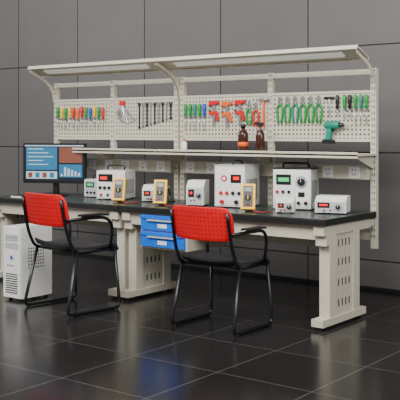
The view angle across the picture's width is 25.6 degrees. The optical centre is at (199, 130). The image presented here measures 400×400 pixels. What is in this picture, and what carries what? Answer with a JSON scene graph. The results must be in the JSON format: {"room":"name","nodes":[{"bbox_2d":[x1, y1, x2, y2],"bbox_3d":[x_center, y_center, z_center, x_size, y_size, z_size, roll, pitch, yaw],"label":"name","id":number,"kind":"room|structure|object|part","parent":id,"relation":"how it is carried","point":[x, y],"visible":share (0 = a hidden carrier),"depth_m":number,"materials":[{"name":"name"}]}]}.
{"room":"electronics workshop","nodes":[
{"label":"electronics workshop","id":0,"kind":"room"},
{"bbox_2d":[0,0,399,289],"bbox_3d":[-0.142,-0.770,8.654,17.000,4.200,0.150,0,0,37],"label":"wall","id":1,"kind":"structure","parent":0,"point":[32,32],"depth_m":8.36,"materials":[{"name":"grey tile"}]},
{"bbox_2d":[52,250,399,293],"bbox_3d":[-0.192,1.315,8.589,17.000,0.030,0.015,0,0,37],"label":"baseboard","id":2,"kind":"structure","parent":1,"relation":"attached to","point":[89,254],"depth_m":8.04,"materials":[{"name":"black"}]},
{"bbox_2d":[0,252,399,399],"bbox_3d":[-3.075,1.380,4.823,17.000,0.100,9.700,0,0,37],"label":"floor","id":3,"kind":"structure","parent":0,"point":[133,351],"depth_m":5.48,"materials":[{"name":"tile"}]},
{"bbox_2d":[3,223,51,300],"bbox_3d":[-1.376,1.040,7.025,0.201,0.580,0.338,0,0,37],"label":"computer tower","id":4,"kind":"object","parent":3,"relation":"on","point":[18,249],"visible":0.87,"depth_m":6.92,"materials":[{"name":"white plastic"}]},
{"bbox_2d":[21,192,120,317],"bbox_3d":[-0.979,0.892,6.605,0.587,0.876,0.631,0,0,-45],"label":"office chair","id":5,"kind":"object","parent":3,"relation":"on","point":[38,209],"visible":1,"depth_m":6.45,"materials":[{"name":"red plastic"}]},
{"bbox_3d":[-1.149,0.572,6.438,0.109,0.235,0.529,0,0,-45],"label":"backrest","id":6,"kind":"part","parent":5,"relation":"part of","materials":[{"name":"red plastic"}]},
{"bbox_3d":[-0.931,0.861,6.653,0.452,0.115,0.494,0,0,-45],"label":"seat","id":7,"kind":"part","parent":5,"relation":"part of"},
{"bbox_2d":[0,58,179,298],"bbox_3d":[-1.018,0.363,7.723,1.560,1.934,0.805,0,0,37],"label":"workbench","id":8,"kind":"object","parent":3,"relation":"on","point":[11,209],"visible":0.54,"depth_m":7.80,"materials":[{"name":"beige metal"}]},
{"bbox_2d":[11,194,23,197],"bbox_3d":[-1.462,0.576,7.719,0.400,0.020,0.130,0,0,29],"label":"keyboard","id":9,"kind":"object","parent":8,"relation":"on","point":[20,195],"visible":0.23,"depth_m":7.73,"materials":[{"name":"white plastic"}]},
{"bbox_2d":[23,143,86,195],"bbox_3d":[-1.307,0.348,7.975,0.600,0.475,0.240,0,0,13],"label":"computer monitor","id":10,"kind":"object","parent":8,"relation":"on","point":[55,163],"visible":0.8,"depth_m":7.93,"materials":[{"name":"black plastic"}]},
{"bbox_2d":[56,107,59,127],"bbox_3d":[-1.362,-0.130,8.426,0.035,0.200,0.030,0,0,37],"label":"screwdriver","id":11,"kind":"object","parent":8,"relation":"hanging from","point":[57,108],"visible":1,"depth_m":8.42,"materials":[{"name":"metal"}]},
{"bbox_2d":[60,108,62,128],"bbox_3d":[-1.319,-0.122,8.393,0.035,0.200,0.030,0,0,37],"label":"screwdriver","id":12,"kind":"object","parent":8,"relation":"hanging from","point":[61,109],"visible":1,"depth_m":8.38,"materials":[{"name":"yellow plastic"}]},
{"bbox_2d":[64,108,66,129],"bbox_3d":[-1.276,-0.114,8.360,0.035,0.200,0.030,0,0,37],"label":"screwdriver","id":13,"kind":"object","parent":8,"relation":"hanging from","point":[65,109],"visible":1,"depth_m":8.35,"materials":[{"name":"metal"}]},
{"bbox_2d":[68,107,71,127],"bbox_3d":[-1.234,-0.130,8.327,0.035,0.200,0.030,0,0,37],"label":"screwdriver","id":14,"kind":"object","parent":8,"relation":"hanging from","point":[69,108],"visible":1,"depth_m":8.32,"materials":[{"name":"yellow plastic"}]},
{"bbox_2d":[72,107,74,128],"bbox_3d":[-1.191,-0.122,8.294,0.035,0.200,0.030,0,0,37],"label":"screwdriver","id":15,"kind":"object","parent":8,"relation":"hanging from","point":[73,108],"visible":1,"depth_m":8.29,"materials":[{"name":"red plastic"}]},
{"bbox_2d":[76,108,78,129],"bbox_3d":[-1.148,-0.114,8.261,0.035,0.200,0.030,0,0,37],"label":"screwdriver","id":16,"kind":"object","parent":8,"relation":"hanging from","point":[77,109],"visible":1,"depth_m":8.25,"materials":[{"name":"orange plastic"}]},
{"bbox_2d":[80,106,82,127],"bbox_3d":[-1.105,-0.130,8.229,0.035,0.200,0.030,0,0,37],"label":"screwdriver","id":17,"kind":"object","parent":8,"relation":"hanging from","point":[81,107],"visible":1,"depth_m":8.22,"materials":[{"name":"red plastic"}]},
{"bbox_3d":[-1.086,-0.110,8.248,0.701,0.380,0.024,0,0,37],"label":"pegboard rail","id":18,"kind":"part","parent":8,"relation":"part of","materials":[{"name":"white metal"}]},
{"bbox_3d":[-1.090,-0.110,8.242,0.701,0.340,0.002,0,0,37],"label":"pegboard panel","id":19,"kind":"part","parent":8,"relation":"part of","materials":[{"name":"metal"}]},
{"bbox_2d":[84,107,87,117],"bbox_3d":[-1.062,-0.122,8.196,0.035,0.200,0.030,0,0,37],"label":"screwdriver","id":20,"kind":"object","parent":8,"relation":"hanging from","point":[85,108],"visible":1,"depth_m":8.19,"materials":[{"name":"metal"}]},
{"bbox_2d":[84,175,96,196],"bbox_3d":[-0.901,0.489,7.810,0.200,0.195,0.209,0,0,22],"label":"supplies","id":21,"kind":"object","parent":8,"relation":"on","point":[90,185],"visible":0.45,"depth_m":7.75,"materials":[{"name":"white plastic"}]},
{"bbox_2d":[89,108,91,128],"bbox_3d":[-1.019,-0.114,8.163,0.035,0.200,0.030,0,0,37],"label":"screwdriver","id":22,"kind":"object","parent":8,"relation":"hanging from","point":[90,109],"visible":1,"depth_m":8.15,"materials":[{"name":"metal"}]},
{"bbox_2d":[93,106,95,127],"bbox_3d":[-0.976,-0.130,8.130,0.035,0.200,0.030,0,0,37],"label":"screwdriver","id":23,"kind":"object","parent":8,"relation":"hanging from","point":[94,107],"visible":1,"depth_m":8.12,"materials":[{"name":"yellow plastic"}]},
{"bbox_2d":[97,107,99,128],"bbox_3d":[-0.933,-0.122,8.097,0.035,0.200,0.030,0,0,37],"label":"screwdriver","id":24,"kind":"object","parent":8,"relation":"hanging from","point":[98,108],"visible":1,"depth_m":8.09,"materials":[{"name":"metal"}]},
{"bbox_2d":[101,108,104,128],"bbox_3d":[-0.890,-0.114,8.065,0.035,0.200,0.030,0,0,37],"label":"screwdriver","id":25,"kind":"object","parent":8,"relation":"hanging from","point":[102,109],"visible":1,"depth_m":8.06,"materials":[{"name":"red plastic"}]},
{"bbox_2d":[97,164,134,199],"bbox_3d":[-0.726,0.438,7.571,0.261,0.297,0.269,0,0,17],"label":"supplies","id":26,"kind":"object","parent":8,"relation":"on","point":[105,177],"visible":0.65,"depth_m":7.49,"materials":[{"name":"white plastic"}]},
{"bbox_2d":[72,148,175,162],"bbox_3d":[-0.891,0.210,7.890,1.550,0.120,0.305,0,0,37],"label":"steel shelf","id":27,"kind":"object","parent":8,"relation":"attached to","point":[110,154],"depth_m":7.72,"materials":[{"name":"white metal"}]},
{"bbox_2d":[112,178,139,203],"bbox_3d":[-0.606,0.485,7.190,0.224,0.203,0.199,0,0,7],"label":"multimeter","id":28,"kind":"object","parent":8,"relation":"on","point":[119,184],"visible":1,"depth_m":7.19,"materials":[{"name":"yellow plastic"}]},
{"bbox_2d":[116,101,135,122],"bbox_3d":[-0.667,-0.170,7.899,0.238,0.201,0.018,0,0,37],"label":"cable tie","id":29,"kind":"object","parent":8,"relation":"attached to","point":[122,109],"visible":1,"depth_m":7.92,"materials":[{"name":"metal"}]},
{"bbox_2d":[138,103,140,128],"bbox_3d":[-0.539,-0.135,7.807,0.032,0.234,0.009,0,0,37],"label":"wrench","id":30,"kind":"object","parent":8,"relation":"hanging from","point":[139,105],"visible":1,"depth_m":7.80,"materials":[{"name":"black metal"}]},
{"bbox_2d":[142,102,144,127],"bbox_3d":[-0.503,-0.140,7.780,0.032,0.224,0.009,0,0,37],"label":"wrench","id":31,"kind":"object","parent":8,"relation":"hanging from","point":[143,103],"visible":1,"depth_m":7.78,"materials":[{"name":"metal"}]},
{"bbox_3d":[-0.494,-0.110,7.795,0.701,0.380,0.024,0,0,37],"label":"pegboard rail","id":32,"kind":"part","parent":8,"relation":"part of","materials":[{"name":"white metal"}]},
{"bbox_3d":[-0.499,-0.110,7.789,0.701,0.340,0.002,0,0,37],"label":"pegboard panel","id":33,"kind":"part","parent":8,"relation":"part of","materials":[{"name":"metal"}]},
{"bbox_2d":[145,102,148,126],"bbox_3d":[-0.467,-0.145,7.752,0.032,0.214,0.009,0,0,37],"label":"wrench","id":34,"kind":"object","parent":8,"relation":"hanging from","point":[146,103],"visible":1,"depth_m":7.75,"materials":[{"name":"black metal"}]},
{"bbox_2d":[149,102,152,125],"bbox_3d":[-0.431,-0.150,7.725,0.032,0.204,0.009,0,0,37],"label":"wrench","id":35,"kind":"object","parent":8,"relation":"hanging from","point":[150,103],"visible":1,"depth_m":7.72,"materials":[{"name":"metal"}]},
{"bbox_2d":[153,102,155,123],"bbox_3d":[-0.396,-0.155,7.697,0.032,0.194,0.009,0,0,37],"label":"wrench","id":36,"kind":"object","parent":8,"relation":"hanging from","point":[154,103],"visible":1,"depth_m":7.70,"materials":[{"name":"black metal"}]},
{"bbox_2d":[157,102,159,122],"bbox_3d":[-0.360,-0.160,7.670,0.032,0.184,0.009,0,0,37],"label":"wrench","id":37,"kind":"object","parent":8,"relation":"hanging from","point":[158,121],"visible":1,"depth_m":7.67,"materials":[{"name":"metal"}]},
{"bbox_2d":[161,102,163,121],"bbox_3d":[-0.324,-0.165,7.643,0.032,0.174,0.009,0,0,37],"label":"wrench","id":38,"kind":"object","parent":8,"relation":"hanging from","point":[162,120],"visible":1,"depth_m":7.64,"materials":[{"name":"black metal"}]},
{"bbox_2d":[169,102,171,119],"bbox_3d":[-0.253,-0.175,7.588,0.032,0.154,0.009,0,0,37],"label":"wrench","id":39,"kind":"object","parent":8,"relation":"attached to","point":[170,117],"visible":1,"depth_m":7.59,"materials":[{"name":"black metal"}]},
{"bbox_2d":[170,205,272,336],"bbox_3d":[0.137,0.913,5.992,0.601,0.834,0.559,0,0,37],"label":"office chair","id":40,"kind":"object","parent":3,"relation":"on","point":[207,224],"visible":1,"depth_m":5.84,"materials":[{"name":"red plastic"}]},
{"bbox_3d":[-0.001,0.608,5.811,0.504,0.224,0.104,0,0,37],"label":"backrest","id":41,"kind":"part","parent":40,"relation":"part of","materials":[{"name":"red plastic"}]},
{"bbox_3d":[0.176,0.884,6.043,0.470,0.110,0.430,0,0,37],"label":"seat","id":42,"kind":"part","parent":40,"relation":"part of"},
{"bbox_2d":[118,45,377,330],"bbox_3d":[0.334,0.363,6.685,1.860,1.934,0.809,0,0,37],"label":"workbench","id":43,"kind":"object","parent":3,"relation":"on","point":[337,236],"visible":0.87,"depth_m":6.65,"materials":[{"name":"beige metal"}]},
{"bbox_2d":[142,178,174,202],"bbox_3d":[-0.345,0.485,7.269,0.260,0.203,0.274,0,0,12],"label":"station","id":44,"kind":"object","parent":43,"relation":"on","point":[148,189],"visible":0.42,"depth_m":7.25,"materials":[{"name":"white plastic"}]},
{"bbox_2d":[153,180,172,206],"bbox_3d":[-0.253,0.485,6.894,0.224,0.203,0.199,0,0,7],"label":"multimeter","id":45,"kind":"object","parent":43,"relation":"on","point":[160,186],"visible":0.9,"depth_m":6.89,"materials":[{"name":"yellow plastic"}]},
{"bbox_2d":[181,139,186,149],"bbox_3d":[-0.132,0.115,7.318,0.048,0.100,0.048,0,0,37],"label":"bottle","id":46,"kind":"object","parent":43,"relation":"on","point":[184,143],"visible":0.82,"depth_m":7.30,"materials":[{"name":"white plastic"}]},
{"bbox_2d":[184,104,186,130],"bbox_3d":[-0.124,-0.115,7.477,0.036,0.230,0.032,0,0,37],"label":"screwdriver","id":47,"kind":"object","parent":43,"relation":"hanging from","point":[185,105],"visible":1,"depth_m":7.47,"materials":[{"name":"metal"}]},
{"bbox_2d":[188,104,191,115],"bbox_3d":[-0.084,-0.115,7.446,0.036,0.230,0.032,0,0,37],"label":"screwdriver","id":48,"kind":"object","parent":43,"relation":"hanging from","point":[189,105],"visible":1,"depth_m":7.44,"materials":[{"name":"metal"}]},
{"bbox_2d":[193,104,196,130],"bbox_3d":[-0.044,-0.115,7.416,0.036,0.230,0.032,0,0,37],"label":"screwdriver","id":49,"kind":"object","parent":43,"relation":"hanging from","point":[194,105],"visible":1,"depth_m":7.41,"materials":[{"name":"teal plastic"}]},
{"bbox_2d":[186,179,208,205],"bbox_3d":[-0.021,0.486,6.908,0.140,0.200,0.188,0,0,17],"label":"station","id":50,"kind":"object","parent":43,"relation":"on","point":[197,191],"visible":1,"depth_m":6.85,"materials":[{"name":"white plastic"}]},
{"bbox_2d":[197,104,201,130],"bbox_3d":[-0.005,-0.115,7.386,0.036,0.230,0.032,0,0,37],"label":"screwdriver","id":51,"kind":"object","parent":43,"relation":"hanging from","point":[199,105],"visible":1,"depth_m":7.37,"materials":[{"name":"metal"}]},
{"bbox_2d":[202,103,206,130],"bbox_3d":[0.035,-0.115,7.355,0.036,0.230,0.032,0,0,37],"label":"screwdriver","id":52,"kind":"object","parent":43,"relation":"hanging from","point":[203,104],"visible":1,"depth_m":7.35,"materials":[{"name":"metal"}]},
{"bbox_2d":[209,101,219,125],"bbox_3d":[0.114,-0.145,7.298,0.105,0.210,0.022,0,0,37],"label":"clamp","id":53,"kind":"object","parent":43,"relation":"attached to","point":[215,117],"visible":1,"depth_m":7.29,"materials":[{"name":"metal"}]},
{"bbox_3d":[0.208,-0.110,7.257,0.851,0.380,0.024,0,0,37],"label":"pegboard rail","id":54,"kind":"part","parent":43,"relation":"part of","materials":[{"name":"white metal"}]},
{"bbox_3d":[0.204,-0.110,7.251,0.851,0.340,0.002,0,0,37],"label":"pegboard panel","id":55,"kind":"part","parent":43,"relation":"part of","materials":[{"name":"metal"}]},
{"bbox_2d":[221,102,231,126],"bbox_3d":[0.217,-0.135,7.219,0.105,0.210,0.022,0,0,37],"label":"clamp","id":56,"kind":"object","parent":43,"relation":"attached to","point":[226,113],"visible":1,"depth_m":7.21,"materials":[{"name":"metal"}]},
{"bbox_2d":[214,160,259,206],"bbox_3d":[0.285,0.405,6.816,0.260,0.362,0.335,0,0,25],"label":"voltage regulator","id":57,"kind":"object","parent":43,"relation":"on","point":[229,177],"visible":0.84,"depth_m":6.70,"materials":[{"name":"white plastic"}]},
{"bbox_2d":[234,100,245,125],"bbox_3d":[0.321,-0.145,7.140,0.105,0.210,0.022,0,0,37],"label":"clamp","id":58,"kind":"object","parent":43,"relation":"attached to","point":[241,117],"visible":0.98,"depth_m":7.13,"materials":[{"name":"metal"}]},
{"bbox_2d":[238,124,248,150],"bbox_3d":[0.340,0.055,6.931,0.085,0.220,0.085,0,0,37],"label":"bottle","id":59,"kind":"object","parent":43,"relation":"on","point":[243,137],"visible":0.84,"depth_m":6.90,"materials":[{"name":"brown glass"}]},
{"bbox_2d":[246,101,252,124],"bbox_3d":[0.396,-0.144,7.086,0.067,0.192,0.018,0,0,37],"label":"pliers","id":60,"kind":"object","parent":43,"relation":"hanging from","point":[249,102],"visible":1,"depth_m":7.08,"materials":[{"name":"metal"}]},
{"bbox_2d":[252,102,259,125],"bbox_3d":[0.447,-0.134,7.047,0.067,0.192,0.018,0,0,37],"label":"pliers","id":61,"kind":"object","parent":43,"relation":"hanging from","point":[255,103],"visible":0.94,"depth_m":7.04,"materials":[{"name":"red plastic"}]},
{"bbox_2d":[241,184,271,212],"bbox_3d":[0.408,0.485,6.376,0.224,0.203,0.199,0,0,7],"label":"multimeter","id":62,"kind":"object","parent":43,"relation":"on","point":[248,191],"visible":1,"depth_m":6.37,"materials":[{"name":"yellow plastic"}]},
{"bbox_2d":[254,122,264,150],"bbox_3d":[0.463,0.048,6.835,0.081,0.235,0.072,0,0,12],"label":"spray bottle","id":63,"kind":"object","parent":43,"relation":"on","point":[260,137],"visible":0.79,"depth_m":6.81,"materials":[{"name":"brown glass"}]},
{"bbox_2d":[258,98,269,126],"bbox_3d":[0.510,-0.146,6.993,0.105,0.233,0.026,0,0,37],"label":"hammer","id":64,"kind":"object","parent":43,"relation":"attached to","point":[259,99],"visible":1,"depth_m":6.99,"materials":[{"name":"metal"}]},
{"bbox_2d":[156,149,376,167],"bbox_3d":[0.463,0.210,6.853,1.850,0.120,0.305,0,0,37],"label":"steel shelf","id":65,"kind":"object","parent":43,"relation":"attached to","point":[267,157],"depth_m":6.75,"materials":[{"name":"white metal"}]},
{"bbox_2d":[276,97,283,123],"bbox_3d":[0.626,-0.164,6.910,0.067,0.211,0.018,0,0,37],"label":"pliers","id":66,"kind":"object","parent":43,"relation":"hanging from","point":[279,98],"visible":1,"depth_m":6.90,"materials":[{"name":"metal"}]},
{"bbox_2d":[276,197,295,212],"bbox_3d":[0.612,0.531,6.303,0.130,0.110,0.158,0,0,12],"label":"station","id":67,"kind":"object","parent":43,"relation":"on","point":[283,204],"visible":1,"depth_m":6.25,"materials":[{"name":"white plastic"}]},
{"bbox_2d":[284,96,290,122],"bbox_3d":[0.681,-0.164,6.867,0.067,0.211,0.018,0,0,37],"label":"pliers","id":68,"kind":"object","parent":43,"relation":"hanging from","point":[287,97],"visible":1,"depth_m":6.86,"materials":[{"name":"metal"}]},
{"bbox_2d":[291,96,298,122],"bbox_3d":[0.737,-0.164,6.825,0.067,0.211,0.018,0,0,37],"label":"pliers","id":69,"kind":"object","parent":43,"relation":"hanging from","point":[295,97],"visible":1,"depth_m":6.82,"materials":[{"name":"teal plastic"}]},
{"bbox_2d":[273,162,318,210],"bbox_3d":[0.717,0.410,6.608,0.298,0.353,0.249,0,0,22],"label":"voltage regulator","id":70,"kind":"object","parent":43,"relation":"on","point":[301,183],"visible":0.78,"depth_m":6.52,"materials":[{"name":"white plastic"}]},
{"bbox_2d":[299,96,306,122],"bbox_3d":[0.793,-0.164,6.782,0.067,0.211,0.018,0,0,37],"label":"pliers","id":71,"kind":"object","parent":43,"relation":"hanging from","point":[302,97],"visible":1,"depth_m":6.77,"materials":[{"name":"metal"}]},
{"bbox_2d":[307,96,314,122],"bbox_3d":[0.848,-0.164,6.740,0.067,0.211,0.018,0,0,37],"label":"pliers","id":72,"kind":"object","parent":43,"relation":"hanging from","point":[310,97],"visible":1,"depth_m":6.73,"materials":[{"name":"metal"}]},
{"bbox_2d":[315,95,322,122],"bbox_3d":[0.904,-0.164,6.697,0.067,0.211,0.018,0,0,37],"label":"pliers","id":73,"kind":"object","parent":43,"relation":"hanging from","point":[318,97],"visible":1,"depth_m":6.69,"materials":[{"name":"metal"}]},
{"bbox_3d":[0.919,-0.110,6.712,0.851,0.380,0.024,0,0,37],"label":"pegboard rail","id":74,"kind":"part","parent":43,"relation":"part of","materials":[{"name":"white metal"}]},
{"bbox_3d":[0.914,-0.110,6.707,0.851,0.340,0.002,0,0,37],"label":"pegboard panel","id":75,"kind":"part","parent":43,"relation":"part of","materials":[{"name":"metal"}]},
{"bbox_2d":[324,96,333,117],"bbox_3d":[0.975,-0.180,6.642,0.080,0.160,0.019,0,0,37],"label":"key","id":76,"kind":"object","parent":43,"relation":"hanging from","point":[332,97],"visible":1,"depth_m":6.64,"materials":[{"name":"black plastic"}]},
{"bbox_2d":[315,194,349,214],"bbox_3d":[0.942,0.523,6.259,0.220,0.125,0.208,0,0,19],"label":"station","id":77,"kind":"object","parent":43,"relation":"on","point":[323,203],"visible":1,"depth_m":6.20,"materials":[{"name":"white plastic"}]},
{"bbox_2d":[322,121,348,143],"bbox_3d":[1.018,0.009,6.579,0.215,0.172,0.064,0,0,37],"label":"cordless drill","id":78,"kind":"object","parent":43,"relation":"attached to","point":[329,126],"visible":1,"depth_m":6.59,"materials":[{"name":"teal plastic"}]},
{"bbox_2d":[335,95,339,115],"bbox_3d":[1.029,-0.190,6.597,0.032,0.160,0.027,0,0,37],"label":"screwdriver","id":79,"kind":"object","parent":43,"relation":"hanging from","point":[336,96],"visible":1,"depth_m":6.59,"materials":[{"name":"black plastic"}]},
{"bbox_2d":[342,95,346,118],"bbox_3d":[1.076,-0.180,6.560,0.034,0.180,0.029,0,0,37],"label":"screwdriver","id":80,"kind":"object","parent":43,"relation":"hanging from","point":[343,96],"visible":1,"depth_m":6.55,"materials":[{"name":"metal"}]},
{"bbox_2d":[347,95,352,118],"bbox_3d":[1.111,-0.180,6.532,0.034,0.180,0.029,0,0,37],"label":"screwdriver","id":81,"kind":"object","parent":43,"relation":"hanging from","point":[349,96],"visible":1,"depth_m":6.52,"materials":[{"name":"black plastic"}]},
{"bbox_2d":[353,94,357,125],"bbox_3d":[1.147,-0.155,6.505,0.034,0.230,0.029,0,0,37],"label":"screwdriver","id":82,"kind":"object","parent":43,"relation":"hanging from","point":[354,95],"visible":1,"depth_m":6.50,"materials":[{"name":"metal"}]},
{"bbox_2d":[358,94,363,125],"bbox_3d":[1.183,-0.155,6.478,0.034,0.230,0.029,0,0,37],"label":"screwdriver","id":83,"kind":"object","parent":43,"relation":"hanging from","point":[360,95],"visible":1,"depth_m":6.47,"materials":[{"name":"teal plastic"}]},
{"bbox_2d":[364,94,367,125],"bbox_3d":[1.219,-0.155,6.450,0.034,0.230,0.029,0,0,37],"label":"screwdriver","id":84,"kind":"object","parent":43,"relation":"hanging from","point":[365,95],"visible":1,"depth_m":6.44,"materials":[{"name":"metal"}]}
]}

